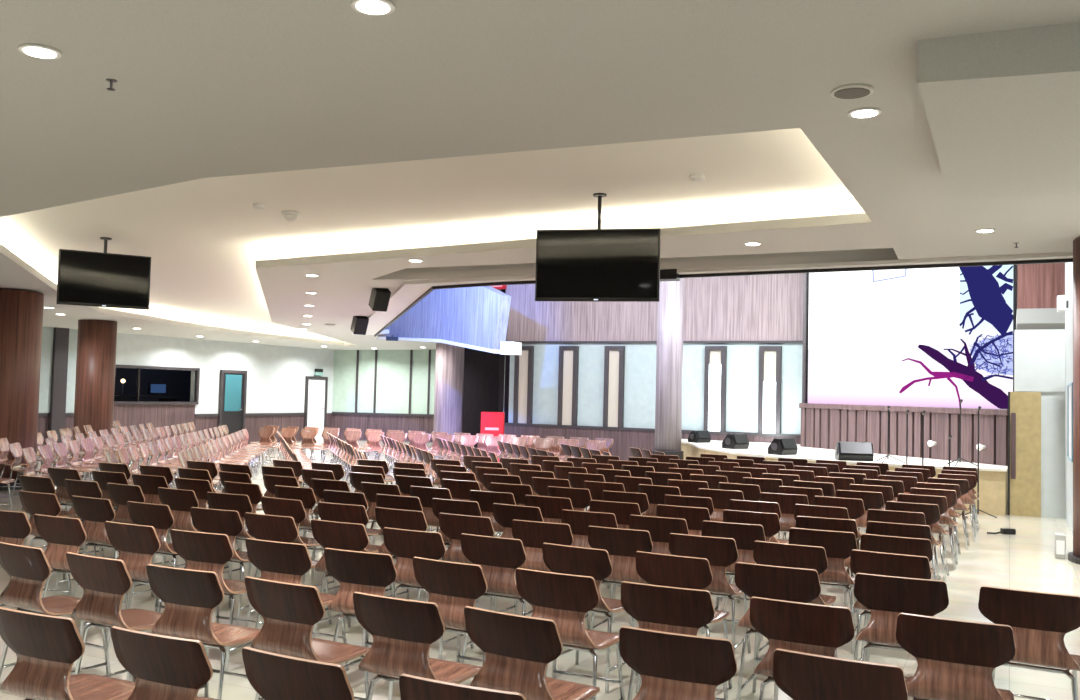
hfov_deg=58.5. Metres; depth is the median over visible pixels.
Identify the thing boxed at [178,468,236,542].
chair
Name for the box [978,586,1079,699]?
chair
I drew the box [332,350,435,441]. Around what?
wall
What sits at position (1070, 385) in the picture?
picture frame
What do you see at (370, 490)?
chair
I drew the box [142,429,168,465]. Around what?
chair
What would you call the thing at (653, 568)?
chair
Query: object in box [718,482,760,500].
chair
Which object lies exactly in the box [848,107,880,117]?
recessed light
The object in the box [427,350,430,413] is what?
trim
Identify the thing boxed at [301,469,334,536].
chair
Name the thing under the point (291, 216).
security camera
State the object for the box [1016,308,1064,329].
air conditioner
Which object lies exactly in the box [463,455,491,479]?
chair
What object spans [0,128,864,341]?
ceiling
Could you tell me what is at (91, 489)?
chair
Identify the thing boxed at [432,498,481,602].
chair
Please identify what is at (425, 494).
chair
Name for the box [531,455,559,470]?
chair
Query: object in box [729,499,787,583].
chair
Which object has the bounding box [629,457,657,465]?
chair
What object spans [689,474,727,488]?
chair
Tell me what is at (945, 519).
chair
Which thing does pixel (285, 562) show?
chair
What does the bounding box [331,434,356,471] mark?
chair
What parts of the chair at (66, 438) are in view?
backrest, seat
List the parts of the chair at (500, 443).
backrest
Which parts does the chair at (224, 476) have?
backrest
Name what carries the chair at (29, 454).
on the floor at (1025, 560)
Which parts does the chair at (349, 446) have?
backrest, seat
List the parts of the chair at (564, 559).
leg, backrest, seat frame, leg, seat, leg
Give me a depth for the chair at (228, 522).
6.79 m
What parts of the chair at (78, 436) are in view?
backrest, seat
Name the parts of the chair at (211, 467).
backrest, seat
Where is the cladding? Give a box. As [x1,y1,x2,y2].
[1017,263,1064,308]
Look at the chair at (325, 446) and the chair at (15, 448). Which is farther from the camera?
the chair at (325, 446)
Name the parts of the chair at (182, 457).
backrest, seat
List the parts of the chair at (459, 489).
seat, backrest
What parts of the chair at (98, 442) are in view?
backrest, seat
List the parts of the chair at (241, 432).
backrest, seat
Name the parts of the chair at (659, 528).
backrest, seat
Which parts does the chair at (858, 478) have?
backrest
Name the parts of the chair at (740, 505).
backrest, seat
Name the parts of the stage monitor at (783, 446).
handle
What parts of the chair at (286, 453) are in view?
seat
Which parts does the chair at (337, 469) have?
backrest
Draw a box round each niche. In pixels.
[513,346,533,423]
[557,346,578,425]
[603,346,624,426]
[704,346,726,430]
[758,346,781,433]
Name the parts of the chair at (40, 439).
backrest, seat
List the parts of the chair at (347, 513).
backrest, seat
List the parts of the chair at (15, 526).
seat, backrest, leg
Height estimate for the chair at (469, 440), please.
0.803 m
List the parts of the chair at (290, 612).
backrest, seat, leg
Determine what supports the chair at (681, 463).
on the floor at (1025, 560)
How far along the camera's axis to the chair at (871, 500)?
9.31 m
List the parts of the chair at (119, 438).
backrest, seat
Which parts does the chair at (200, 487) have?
backrest, seat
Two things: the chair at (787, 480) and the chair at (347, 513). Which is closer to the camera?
the chair at (347, 513)
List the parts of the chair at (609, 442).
backrest, seat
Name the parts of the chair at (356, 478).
backrest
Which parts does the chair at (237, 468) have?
backrest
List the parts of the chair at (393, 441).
backrest, seat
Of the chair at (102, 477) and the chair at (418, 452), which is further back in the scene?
the chair at (418, 452)
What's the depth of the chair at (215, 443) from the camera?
15.30 m
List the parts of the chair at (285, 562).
leg, backrest, seat, leg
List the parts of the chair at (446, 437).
seat, backrest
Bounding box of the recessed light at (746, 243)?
[744,242,761,244]
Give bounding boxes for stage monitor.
[688,430,710,442]
[722,434,748,448]
[768,438,797,454]
[835,441,873,460]
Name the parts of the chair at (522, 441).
seat, backrest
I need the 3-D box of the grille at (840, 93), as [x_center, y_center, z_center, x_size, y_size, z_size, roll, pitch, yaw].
[1.812,-1.492,5.606,0.200,0.008,0.200,0,-3,26]
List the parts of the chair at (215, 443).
backrest, seat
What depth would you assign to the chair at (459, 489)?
9.47 m
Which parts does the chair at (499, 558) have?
leg, backrest, leg, seat, seat frame, leg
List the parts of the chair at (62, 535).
leg, backrest, seat, seat frame, leg, leg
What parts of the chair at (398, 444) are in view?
backrest, seat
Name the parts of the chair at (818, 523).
backrest, seat, leg frame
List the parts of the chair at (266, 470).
seat, backrest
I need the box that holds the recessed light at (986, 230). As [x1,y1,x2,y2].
[975,228,995,232]
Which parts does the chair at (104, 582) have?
leg, backrest, seat, seat frame, leg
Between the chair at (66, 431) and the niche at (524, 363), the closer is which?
the chair at (66, 431)
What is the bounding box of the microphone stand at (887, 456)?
[876,406,904,462]
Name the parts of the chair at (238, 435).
backrest, seat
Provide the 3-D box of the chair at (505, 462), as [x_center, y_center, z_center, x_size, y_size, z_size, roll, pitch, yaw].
[-0.241,1.842,12.894,0.448,0.803,0.502,0,-3,29]
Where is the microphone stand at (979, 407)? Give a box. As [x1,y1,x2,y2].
[965,406,996,518]
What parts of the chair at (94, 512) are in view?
leg, backrest, seat, seat frame, leg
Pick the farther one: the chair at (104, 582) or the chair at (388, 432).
the chair at (388, 432)
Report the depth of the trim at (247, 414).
28.81 m
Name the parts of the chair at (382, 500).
backrest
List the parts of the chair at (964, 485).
backrest, seat, leg frame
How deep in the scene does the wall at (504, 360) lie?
24.61 m
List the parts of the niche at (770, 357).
lit panel, niche panel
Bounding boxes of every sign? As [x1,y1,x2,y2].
[315,369,322,375]
[491,285,506,288]
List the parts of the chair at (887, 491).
backrest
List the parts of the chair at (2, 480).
seat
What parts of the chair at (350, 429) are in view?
backrest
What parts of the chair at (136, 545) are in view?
leg, backrest, seat, seat frame, leg, leg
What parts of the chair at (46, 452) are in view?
backrest, seat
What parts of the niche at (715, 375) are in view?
lit panel, niche panel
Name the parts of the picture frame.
panel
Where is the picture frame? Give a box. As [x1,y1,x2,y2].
[1068,383,1072,461]
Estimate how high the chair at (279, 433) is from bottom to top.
0.803 m
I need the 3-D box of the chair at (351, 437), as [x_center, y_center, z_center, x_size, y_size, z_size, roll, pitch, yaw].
[-3.958,2.051,19.650,0.448,0.803,0.502,0,-3,33]
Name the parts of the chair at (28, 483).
backrest, seat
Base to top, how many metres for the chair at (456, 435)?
0.803 m
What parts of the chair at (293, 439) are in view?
seat, backrest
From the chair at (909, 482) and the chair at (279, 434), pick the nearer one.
the chair at (909, 482)
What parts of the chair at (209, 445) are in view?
backrest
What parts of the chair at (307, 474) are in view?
backrest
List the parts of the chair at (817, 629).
leg, leg, seat, backrest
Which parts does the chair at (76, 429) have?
backrest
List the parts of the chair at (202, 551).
backrest, seat, leg, leg, seat frame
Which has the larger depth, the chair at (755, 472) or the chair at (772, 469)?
the chair at (772, 469)
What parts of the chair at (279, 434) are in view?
seat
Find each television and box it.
[56,237,150,309]
[535,193,660,301]
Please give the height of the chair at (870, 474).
0.803 m
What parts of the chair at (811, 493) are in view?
backrest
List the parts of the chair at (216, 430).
backrest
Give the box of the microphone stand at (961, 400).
[947,399,976,465]
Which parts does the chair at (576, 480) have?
backrest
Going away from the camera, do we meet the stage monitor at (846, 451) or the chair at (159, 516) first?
the chair at (159, 516)
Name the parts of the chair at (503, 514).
seat, backrest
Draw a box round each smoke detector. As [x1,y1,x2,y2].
[253,203,264,209]
[690,174,704,181]
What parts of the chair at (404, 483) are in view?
backrest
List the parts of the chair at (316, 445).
backrest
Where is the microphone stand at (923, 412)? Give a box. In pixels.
[922,411,924,464]
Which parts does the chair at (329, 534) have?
leg, seat, backrest, leg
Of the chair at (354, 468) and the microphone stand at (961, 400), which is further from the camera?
the microphone stand at (961, 400)
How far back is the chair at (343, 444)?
15.92 m
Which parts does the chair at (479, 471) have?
seat, backrest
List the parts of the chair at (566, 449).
backrest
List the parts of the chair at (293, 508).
backrest, seat, leg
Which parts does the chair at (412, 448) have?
backrest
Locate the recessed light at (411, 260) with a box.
[407,259,423,261]
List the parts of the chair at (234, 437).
backrest, seat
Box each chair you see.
[0,438,37,490]
[0,478,14,510]
[0,510,74,619]
[0,542,110,676]
[0,607,134,699]
[8,443,47,502]
[19,475,88,554]
[19,490,96,595]
[21,447,66,508]
[34,514,128,637]
[36,432,57,467]
[36,458,43,473]
[38,445,83,474]
[45,437,83,475]
[46,430,71,466]
[47,467,82,523]
[53,442,96,480]
[59,428,81,467]
[60,435,94,480]
[64,479,117,558]
[66,552,162,681]
[68,440,98,477]
[71,495,153,596]
[73,426,96,460]
[74,433,104,476]
[80,438,119,480]
[84,425,104,453]
[88,431,116,476]
[92,470,128,550]
[93,436,119,470]
[99,429,116,451]
[99,462,130,479]
[104,435,139,484]
[104,451,132,508]
[105,521,164,645]
[107,483,178,567]
[110,626,219,699]
[111,428,131,465]
[113,420,132,437]
[114,433,148,473]
[116,448,132,484]
[120,426,147,464]
[124,432,151,464]
[127,501,178,608]
[128,446,140,473]
[130,425,156,464]
[132,474,193,560]
[133,430,161,464]
[139,424,164,461]
[139,443,177,488]
[140,465,173,542]
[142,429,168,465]
[146,564,263,699]
[147,423,166,455]
[148,441,181,488]
[149,428,175,463]
[156,427,182,462]
[156,439,180,486]
[157,487,228,576]
[164,426,189,460]
[164,438,196,485]
[170,529,263,670]
[171,425,195,458]
[171,436,204,484]
[175,477,239,556]
[177,424,201,451]
[177,451,219,504]
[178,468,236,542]
[179,434,210,461]
[183,423,206,450]
[185,448,221,489]
[186,433,215,461]
[187,460,221,492]
[188,422,211,448]
[190,507,249,625]
[192,432,220,464]
[193,446,223,489]
[198,430,225,461]
[200,444,219,470]
[204,429,229,464]
[206,492,259,594]
[207,442,221,489]
[209,428,233,457]
[212,439,245,488]
[213,427,237,456]
[217,438,249,462]
[218,426,238,458]
[219,463,263,528]
[219,471,262,510]
[222,425,241,454]
[222,436,252,480]
[224,481,262,573]
[227,434,256,481]
[231,433,260,478]
[235,431,262,473]
[239,430,266,472]
[242,429,268,465]
[242,647,354,699]
[243,427,274,465]
[244,576,369,699]
[245,512,331,626]
[245,538,348,670]
[250,425,278,462]
[261,466,312,530]
[261,496,336,594]
[263,475,323,554]
[264,428,295,465]
[268,426,298,462]
[273,459,318,527]
[274,485,323,580]
[277,432,303,459]
[279,433,304,459]
[279,434,307,459]
[281,435,308,457]
[282,437,309,459]
[283,438,311,461]
[284,440,311,484]
[285,442,311,487]
[286,443,311,468]
[290,429,316,461]
[292,452,316,506]
[293,427,318,461]
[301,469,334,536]
[309,430,338,462]
[310,428,339,462]
[311,478,369,559]
[311,519,394,646]
[312,462,344,519]
[318,502,392,594]
[323,490,379,536]
[324,548,396,699]
[327,432,348,468]
[329,433,350,470]
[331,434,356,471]
[332,430,361,469]
[333,436,356,473]
[336,437,360,479]
[338,428,360,460]
[339,439,357,480]
[341,440,357,483]
[344,442,357,486]
[347,443,353,491]
[349,472,384,544]
[351,445,356,490]
[351,465,385,536]
[353,592,481,699]
[354,431,383,459]
[357,459,388,474]
[358,449,392,483]
[359,429,381,459]
[361,482,400,552]
[362,451,394,483]
[375,430,402,464]
[375,507,441,600]
[376,494,441,594]
[377,432,406,473]
[380,434,403,470]
[383,527,473,659]
[384,436,408,474]
[387,437,413,482]
[392,439,417,484]
[393,467,439,531]
[394,462,425,471]
[395,475,444,542]
[396,440,424,463]
[397,431,424,460]
[399,674,525,699]
[400,442,424,464]
[402,433,430,454]
[405,444,432,479]
[410,445,436,487]
[410,486,451,547]
[413,557,487,683]
[415,447,435,474]
[420,449,436,483]
[427,451,438,487]
[428,432,447,451]
[430,434,453,458]
[431,459,460,487]
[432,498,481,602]
[435,464,466,527]
[436,437,461,465]
[439,513,516,611]
[440,471,476,481]
[441,479,495,547]
[442,439,467,471]
[443,432,469,456]
[447,440,469,471]
[448,435,477,471]
[453,442,464,465]
[459,443,467,468]
[460,533,526,662]
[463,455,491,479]
[464,606,599,699]
[466,445,474,455]
[469,490,515,536]
[471,461,502,488]
[473,447,482,456]
[475,467,508,490]
[476,433,492,453]
[481,449,488,456]
[482,436,502,456]
[483,474,521,536]
[488,451,498,462]
[490,483,532,536]
[492,503,543,604]
[497,434,515,458]
[497,440,504,458]
[498,437,527,462]
[500,458,528,474]
[504,442,529,463]
[510,463,541,484]
[512,444,520,458]
[512,519,589,629]
[516,568,624,699]
[519,445,529,459]
[519,470,554,495]
[520,435,539,458]
[523,438,552,459]
[525,495,572,522]
[528,447,537,455]
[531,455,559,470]
[531,477,570,495]
[536,449,547,455]
[542,460,573,478]
[542,543,637,692]
[546,436,563,456]
[547,486,591,510]
[554,466,587,510]
[557,439,578,460]
[561,444,571,461]
[561,509,620,621]
[567,457,596,466]
[568,472,604,510]
[570,437,587,457]
[570,445,581,457]
[580,447,591,457]
[582,463,613,473]
[584,481,624,511]
[585,440,605,458]
[588,526,652,630]
[590,449,600,454]
[590,500,640,588]
[592,455,619,463]
[594,438,612,455]
[596,468,630,482]
[602,490,648,513]
[607,460,638,469]
[614,476,652,492]
[619,626,736,699]
[621,465,654,477]
[621,581,727,699]
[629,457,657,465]
[629,514,688,623]
[630,447,642,457]
[635,551,731,693]
[638,484,680,516]
[642,449,650,457]
[645,471,681,485]
[646,462,677,472]
[650,454,678,462]
[654,451,664,454]
[657,504,721,600]
[664,495,713,535]
[667,479,708,496]
[668,468,703,479]
[669,459,698,468]
[669,533,750,652]
[686,456,714,464]
[687,464,719,474]
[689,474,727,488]
[698,488,743,521]
[700,454,727,461]
[702,520,765,640]
[708,461,738,470]
[715,470,751,483]
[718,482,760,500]
[723,458,753,467]
[723,509,780,610]
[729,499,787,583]
[732,467,766,477]
[735,562,820,699]
[737,456,764,463]
[742,477,785,539]
[749,596,854,699]
[752,463,785,473]
[753,541,837,664]
[759,492,808,531]
[762,460,793,469]
[762,473,799,486]
[773,648,907,699]
[778,458,807,465]
[778,469,814,481]
[778,486,822,539]
[788,527,859,652]
[793,466,827,481]
[793,480,834,496]
[794,504,853,605]
[795,516,857,626]
[806,462,839,476]
[814,496,864,549]
[815,476,856,541]
[816,460,846,472]
[829,472,865,533]
[836,490,883,527]
[842,468,878,479]
[846,465,880,475]
[849,484,893,542]
[850,549,934,660]
[854,573,948,679]
[856,462,888,474]
[860,534,932,654]
[862,479,903,533]
[866,521,933,574]
[867,509,925,524]
[878,475,917,493]
[885,501,941,579]
[886,471,923,481]
[895,467,929,482]
[896,613,1014,699]
[897,493,948,581]
[902,464,935,482]
[910,488,957,569]
[916,482,960,558]
[928,478,969,549]
[937,473,976,540]
[941,470,978,533]
[943,466,977,526]
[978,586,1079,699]
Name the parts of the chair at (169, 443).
backrest, seat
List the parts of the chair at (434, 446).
seat, backrest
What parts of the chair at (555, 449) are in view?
seat, backrest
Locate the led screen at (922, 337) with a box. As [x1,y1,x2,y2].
[806,265,1016,408]
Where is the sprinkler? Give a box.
[106,79,116,90]
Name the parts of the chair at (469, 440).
seat, backrest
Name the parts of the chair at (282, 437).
seat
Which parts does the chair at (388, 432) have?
backrest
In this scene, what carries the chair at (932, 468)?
on the floor at (1025, 560)
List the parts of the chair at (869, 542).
leg, backrest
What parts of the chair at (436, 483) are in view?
seat, backrest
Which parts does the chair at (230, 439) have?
backrest, seat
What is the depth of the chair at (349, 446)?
15.01 m
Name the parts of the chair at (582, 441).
backrest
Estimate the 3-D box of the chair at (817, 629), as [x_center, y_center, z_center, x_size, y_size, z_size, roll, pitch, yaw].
[1.210,1.496,4.340,0.448,0.803,0.502,0,-3,27]
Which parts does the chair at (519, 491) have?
backrest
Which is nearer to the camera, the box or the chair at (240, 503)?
the chair at (240, 503)
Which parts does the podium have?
door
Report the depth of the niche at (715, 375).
21.93 m
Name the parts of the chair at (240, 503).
backrest, leg, seat, leg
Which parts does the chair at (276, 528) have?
leg, backrest, seat, leg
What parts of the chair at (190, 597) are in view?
backrest, seat, leg, seat frame, leg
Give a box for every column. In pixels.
[0,289,43,490]
[71,320,117,461]
[434,342,464,444]
[652,278,683,459]
[1068,238,1079,564]
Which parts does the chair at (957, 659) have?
backrest, seat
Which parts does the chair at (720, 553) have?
backrest, seat frame, seat, leg, leg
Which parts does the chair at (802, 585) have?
leg, seat, seat frame, leg, backrest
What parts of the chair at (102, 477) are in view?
seat, backrest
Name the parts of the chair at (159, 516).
leg, backrest, seat, seat frame, leg, leg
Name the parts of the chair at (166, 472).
backrest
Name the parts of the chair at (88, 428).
backrest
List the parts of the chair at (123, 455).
backrest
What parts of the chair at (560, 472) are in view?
backrest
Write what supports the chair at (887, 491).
on the floor at (1025, 560)
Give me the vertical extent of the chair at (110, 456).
0.803 m
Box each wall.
[38,333,333,448]
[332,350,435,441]
[377,286,510,349]
[498,289,509,422]
[504,343,802,433]
[504,425,800,460]
[505,273,803,340]
[799,403,1007,465]
[1010,392,1040,516]
[1014,329,1064,391]
[1041,392,1064,517]
[1065,262,1072,533]
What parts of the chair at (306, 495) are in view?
backrest, seat, seat frame, leg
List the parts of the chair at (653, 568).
leg, backrest, seat, leg, leg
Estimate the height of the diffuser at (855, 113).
0.012 m
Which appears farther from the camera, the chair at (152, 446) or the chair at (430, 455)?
the chair at (152, 446)
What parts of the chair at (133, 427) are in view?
backrest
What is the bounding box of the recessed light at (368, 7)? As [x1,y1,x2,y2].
[351,0,394,15]
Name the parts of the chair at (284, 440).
seat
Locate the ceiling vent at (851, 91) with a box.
[831,84,873,98]
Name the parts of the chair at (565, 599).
leg, backrest, seat, seat frame, leg, leg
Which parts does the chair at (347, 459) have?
seat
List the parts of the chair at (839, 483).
backrest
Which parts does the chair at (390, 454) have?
backrest, seat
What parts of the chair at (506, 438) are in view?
backrest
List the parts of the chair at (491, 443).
seat, backrest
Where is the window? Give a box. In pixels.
[114,365,199,403]
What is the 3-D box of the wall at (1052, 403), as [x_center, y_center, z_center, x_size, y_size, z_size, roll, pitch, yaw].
[7.784,1.574,14.524,0.440,1.880,0.150,0,-3,26]
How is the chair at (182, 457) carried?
on the floor at (1025, 560)
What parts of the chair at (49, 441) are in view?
backrest, seat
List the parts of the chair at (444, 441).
backrest, seat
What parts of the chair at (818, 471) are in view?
backrest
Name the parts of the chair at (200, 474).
backrest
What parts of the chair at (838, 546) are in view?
backrest, seat frame, seat, leg, leg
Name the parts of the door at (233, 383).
glass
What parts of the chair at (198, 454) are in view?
backrest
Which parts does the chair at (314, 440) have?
seat, backrest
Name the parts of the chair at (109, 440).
backrest, seat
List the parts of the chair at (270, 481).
backrest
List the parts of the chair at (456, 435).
backrest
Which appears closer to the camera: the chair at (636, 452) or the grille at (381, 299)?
the grille at (381, 299)
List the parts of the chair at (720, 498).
seat, backrest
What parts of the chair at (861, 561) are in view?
leg, leg, backrest, seat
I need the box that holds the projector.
[1057,295,1067,311]
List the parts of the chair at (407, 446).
backrest, seat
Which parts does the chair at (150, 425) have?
backrest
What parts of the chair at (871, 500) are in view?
backrest, seat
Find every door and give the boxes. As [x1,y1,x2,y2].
[218,370,246,437]
[304,376,327,439]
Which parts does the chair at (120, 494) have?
seat, backrest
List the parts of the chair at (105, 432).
backrest, seat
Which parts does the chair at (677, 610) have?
leg, seat, backrest, leg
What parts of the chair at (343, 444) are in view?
seat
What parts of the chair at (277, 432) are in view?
seat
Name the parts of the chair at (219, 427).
backrest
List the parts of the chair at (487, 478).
backrest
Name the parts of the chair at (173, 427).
backrest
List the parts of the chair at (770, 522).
leg frame, backrest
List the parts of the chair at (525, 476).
backrest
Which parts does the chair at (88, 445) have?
backrest, seat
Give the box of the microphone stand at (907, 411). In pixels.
[906,410,908,463]
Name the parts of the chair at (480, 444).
seat, backrest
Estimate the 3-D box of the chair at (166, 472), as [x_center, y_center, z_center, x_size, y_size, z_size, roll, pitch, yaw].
[-3.997,1.639,10.412,0.448,0.803,0.502,0,-3,24]
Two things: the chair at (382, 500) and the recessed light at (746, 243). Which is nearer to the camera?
the chair at (382, 500)
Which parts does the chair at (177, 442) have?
backrest, seat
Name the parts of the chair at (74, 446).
backrest, seat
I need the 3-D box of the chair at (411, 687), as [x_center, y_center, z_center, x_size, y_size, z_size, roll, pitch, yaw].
[-0.153,1.406,3.071,0.448,0.803,0.502,0,-3,24]
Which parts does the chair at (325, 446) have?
seat, backrest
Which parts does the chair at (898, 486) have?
backrest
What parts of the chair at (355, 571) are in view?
leg, seat frame, seat, backrest, leg, leg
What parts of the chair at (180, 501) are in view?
leg, backrest, seat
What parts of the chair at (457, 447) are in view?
backrest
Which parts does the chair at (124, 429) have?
backrest, seat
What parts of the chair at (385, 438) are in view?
seat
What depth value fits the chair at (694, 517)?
7.66 m
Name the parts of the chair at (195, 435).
backrest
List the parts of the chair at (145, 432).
backrest, seat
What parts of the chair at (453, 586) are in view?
backrest, seat, seat frame, leg, leg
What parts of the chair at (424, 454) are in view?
backrest, seat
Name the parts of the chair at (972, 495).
backrest, seat, leg frame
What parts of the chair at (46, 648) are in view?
backrest, seat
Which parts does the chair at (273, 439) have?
seat, backrest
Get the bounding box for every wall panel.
[38,327,53,412]
[66,329,77,412]
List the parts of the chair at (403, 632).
leg, seat frame, backrest, seat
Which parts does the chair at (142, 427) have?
backrest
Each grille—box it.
[355,320,367,333]
[374,292,389,310]
[660,269,674,277]
[697,431,710,437]
[733,434,748,442]
[781,438,797,448]
[834,88,869,98]
[840,442,871,453]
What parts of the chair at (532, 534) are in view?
leg, seat, backrest, leg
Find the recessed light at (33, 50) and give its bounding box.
[18,43,61,58]
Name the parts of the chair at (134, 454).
backrest, seat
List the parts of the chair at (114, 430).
backrest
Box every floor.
[0,440,1079,699]
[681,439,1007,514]
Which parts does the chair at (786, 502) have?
backrest, seat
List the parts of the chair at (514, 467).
backrest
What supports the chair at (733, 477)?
on the floor at (1025, 560)
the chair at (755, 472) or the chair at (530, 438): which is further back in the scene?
the chair at (530, 438)
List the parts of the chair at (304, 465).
seat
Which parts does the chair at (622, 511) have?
backrest, seat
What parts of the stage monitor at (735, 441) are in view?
handle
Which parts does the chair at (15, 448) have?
backrest, leg frame, seat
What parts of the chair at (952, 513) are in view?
backrest, seat, leg frame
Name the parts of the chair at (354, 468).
backrest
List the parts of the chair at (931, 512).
backrest, seat, leg frame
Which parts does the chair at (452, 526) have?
seat, backrest, leg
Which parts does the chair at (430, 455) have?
backrest, seat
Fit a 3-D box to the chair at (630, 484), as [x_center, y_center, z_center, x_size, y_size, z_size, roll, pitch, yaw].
[1.085,1.767,10.492,0.448,0.803,0.502,0,-3,28]
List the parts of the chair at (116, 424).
backrest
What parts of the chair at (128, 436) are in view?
backrest, seat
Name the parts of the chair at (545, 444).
seat, backrest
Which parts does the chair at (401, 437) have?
seat, backrest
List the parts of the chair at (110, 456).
backrest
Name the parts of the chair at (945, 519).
backrest, seat, leg frame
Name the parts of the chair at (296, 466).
backrest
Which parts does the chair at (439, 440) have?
backrest, seat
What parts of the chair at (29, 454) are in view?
backrest, seat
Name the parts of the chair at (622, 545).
leg, leg, seat frame, backrest, seat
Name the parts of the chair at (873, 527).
backrest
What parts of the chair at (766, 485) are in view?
backrest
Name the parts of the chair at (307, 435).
seat, backrest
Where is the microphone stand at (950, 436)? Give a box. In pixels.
[949,435,967,517]
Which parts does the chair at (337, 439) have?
seat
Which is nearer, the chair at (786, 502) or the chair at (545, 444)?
the chair at (786, 502)
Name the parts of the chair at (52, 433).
backrest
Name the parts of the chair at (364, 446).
seat, backrest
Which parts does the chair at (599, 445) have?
backrest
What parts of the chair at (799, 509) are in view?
backrest, leg frame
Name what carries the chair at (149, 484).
on the floor at (1025, 560)
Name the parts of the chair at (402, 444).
backrest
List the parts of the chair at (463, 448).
backrest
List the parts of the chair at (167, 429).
backrest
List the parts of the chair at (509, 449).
backrest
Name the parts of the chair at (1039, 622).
leg, backrest, seat frame, seat, leg, leg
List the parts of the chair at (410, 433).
seat, backrest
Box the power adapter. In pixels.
[987,528,1015,533]
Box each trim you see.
[38,413,73,416]
[47,327,68,442]
[195,414,217,416]
[246,413,304,415]
[332,412,433,416]
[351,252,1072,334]
[355,350,358,411]
[373,350,377,412]
[374,258,1072,336]
[376,336,499,352]
[408,350,412,413]
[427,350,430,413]
[500,342,521,354]
[504,423,800,437]
[505,341,802,342]
[802,273,807,402]
[1008,392,1009,514]
[1011,413,1015,478]
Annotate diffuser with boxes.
[24,47,55,57]
[356,1,388,13]
[852,110,876,117]
[977,230,992,232]
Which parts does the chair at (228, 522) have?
backrest, leg, seat, seat frame, leg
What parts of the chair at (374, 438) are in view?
seat, backrest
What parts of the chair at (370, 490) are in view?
seat, backrest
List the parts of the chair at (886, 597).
leg, leg, seat frame, seat, backrest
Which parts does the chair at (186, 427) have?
backrest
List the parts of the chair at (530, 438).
backrest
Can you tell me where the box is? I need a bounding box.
[1055,533,1065,558]
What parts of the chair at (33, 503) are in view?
seat, backrest, leg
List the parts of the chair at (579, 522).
seat, backrest, leg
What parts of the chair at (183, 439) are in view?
backrest, seat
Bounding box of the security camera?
[282,211,299,221]
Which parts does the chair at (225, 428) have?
backrest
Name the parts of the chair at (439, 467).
backrest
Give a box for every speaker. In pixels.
[350,316,368,334]
[368,288,390,311]
[386,335,397,340]
[660,269,679,280]
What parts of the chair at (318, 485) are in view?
seat, backrest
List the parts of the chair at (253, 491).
backrest, seat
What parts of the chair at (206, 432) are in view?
backrest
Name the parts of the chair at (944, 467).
backrest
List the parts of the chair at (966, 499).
backrest, seat, leg frame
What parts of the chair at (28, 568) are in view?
leg, backrest, seat, seat frame, leg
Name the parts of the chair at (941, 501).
backrest, seat, leg frame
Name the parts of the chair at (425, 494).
seat, backrest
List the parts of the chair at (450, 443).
backrest, seat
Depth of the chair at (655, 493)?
9.42 m
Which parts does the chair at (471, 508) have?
seat, backrest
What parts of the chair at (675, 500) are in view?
backrest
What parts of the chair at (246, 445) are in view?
backrest, seat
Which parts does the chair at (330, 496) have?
backrest, seat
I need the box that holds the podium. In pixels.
[480,412,504,461]
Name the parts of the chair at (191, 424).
backrest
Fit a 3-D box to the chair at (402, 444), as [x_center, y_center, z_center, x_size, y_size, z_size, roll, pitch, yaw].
[-2.070,1.935,15.996,0.502,0.803,0.448,2,-3,-14]
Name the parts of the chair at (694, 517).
backrest, seat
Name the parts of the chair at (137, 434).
backrest, seat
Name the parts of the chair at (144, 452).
backrest, seat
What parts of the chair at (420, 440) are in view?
seat, backrest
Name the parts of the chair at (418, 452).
backrest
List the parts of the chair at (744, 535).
leg, backrest, seat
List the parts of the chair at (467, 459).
backrest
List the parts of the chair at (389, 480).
seat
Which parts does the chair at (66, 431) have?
backrest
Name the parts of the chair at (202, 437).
backrest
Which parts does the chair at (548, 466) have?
backrest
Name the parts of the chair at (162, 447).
backrest, seat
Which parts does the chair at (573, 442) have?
seat, backrest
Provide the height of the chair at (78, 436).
0.803 m
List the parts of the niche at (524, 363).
niche panel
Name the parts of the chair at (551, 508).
seat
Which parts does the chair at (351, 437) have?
seat, backrest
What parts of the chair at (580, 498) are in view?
seat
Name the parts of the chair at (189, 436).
backrest, seat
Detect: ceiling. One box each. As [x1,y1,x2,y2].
[0,0,1079,349]
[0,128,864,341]
[396,248,886,271]
[918,22,1079,197]
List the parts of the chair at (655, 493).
seat, backrest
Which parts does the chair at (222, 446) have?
backrest, seat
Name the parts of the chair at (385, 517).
backrest, seat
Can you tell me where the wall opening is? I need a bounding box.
[462,348,499,447]
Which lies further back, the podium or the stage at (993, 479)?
the podium
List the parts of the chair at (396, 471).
backrest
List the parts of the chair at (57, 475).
seat, backrest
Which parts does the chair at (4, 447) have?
backrest, leg frame, seat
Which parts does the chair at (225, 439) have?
backrest, seat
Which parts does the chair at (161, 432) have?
backrest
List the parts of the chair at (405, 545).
leg, seat, seat frame, backrest, leg, leg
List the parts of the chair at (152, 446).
backrest, seat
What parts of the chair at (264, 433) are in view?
seat, leg frame, backrest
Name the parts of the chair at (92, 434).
backrest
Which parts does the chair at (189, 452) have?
backrest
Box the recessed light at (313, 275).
[305,274,318,276]
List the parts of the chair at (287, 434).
leg frame, seat, backrest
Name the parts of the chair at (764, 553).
leg, backrest, seat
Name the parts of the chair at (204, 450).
backrest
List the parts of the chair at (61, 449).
backrest, seat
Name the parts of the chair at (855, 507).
backrest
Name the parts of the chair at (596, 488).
backrest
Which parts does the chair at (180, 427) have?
backrest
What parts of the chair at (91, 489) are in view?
seat, backrest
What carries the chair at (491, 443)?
on the floor at (1025, 560)
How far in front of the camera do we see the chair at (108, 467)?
10.42 m
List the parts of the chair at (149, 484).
backrest, seat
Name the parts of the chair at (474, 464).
backrest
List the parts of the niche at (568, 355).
niche panel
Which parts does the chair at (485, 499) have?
seat, backrest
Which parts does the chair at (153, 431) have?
backrest, seat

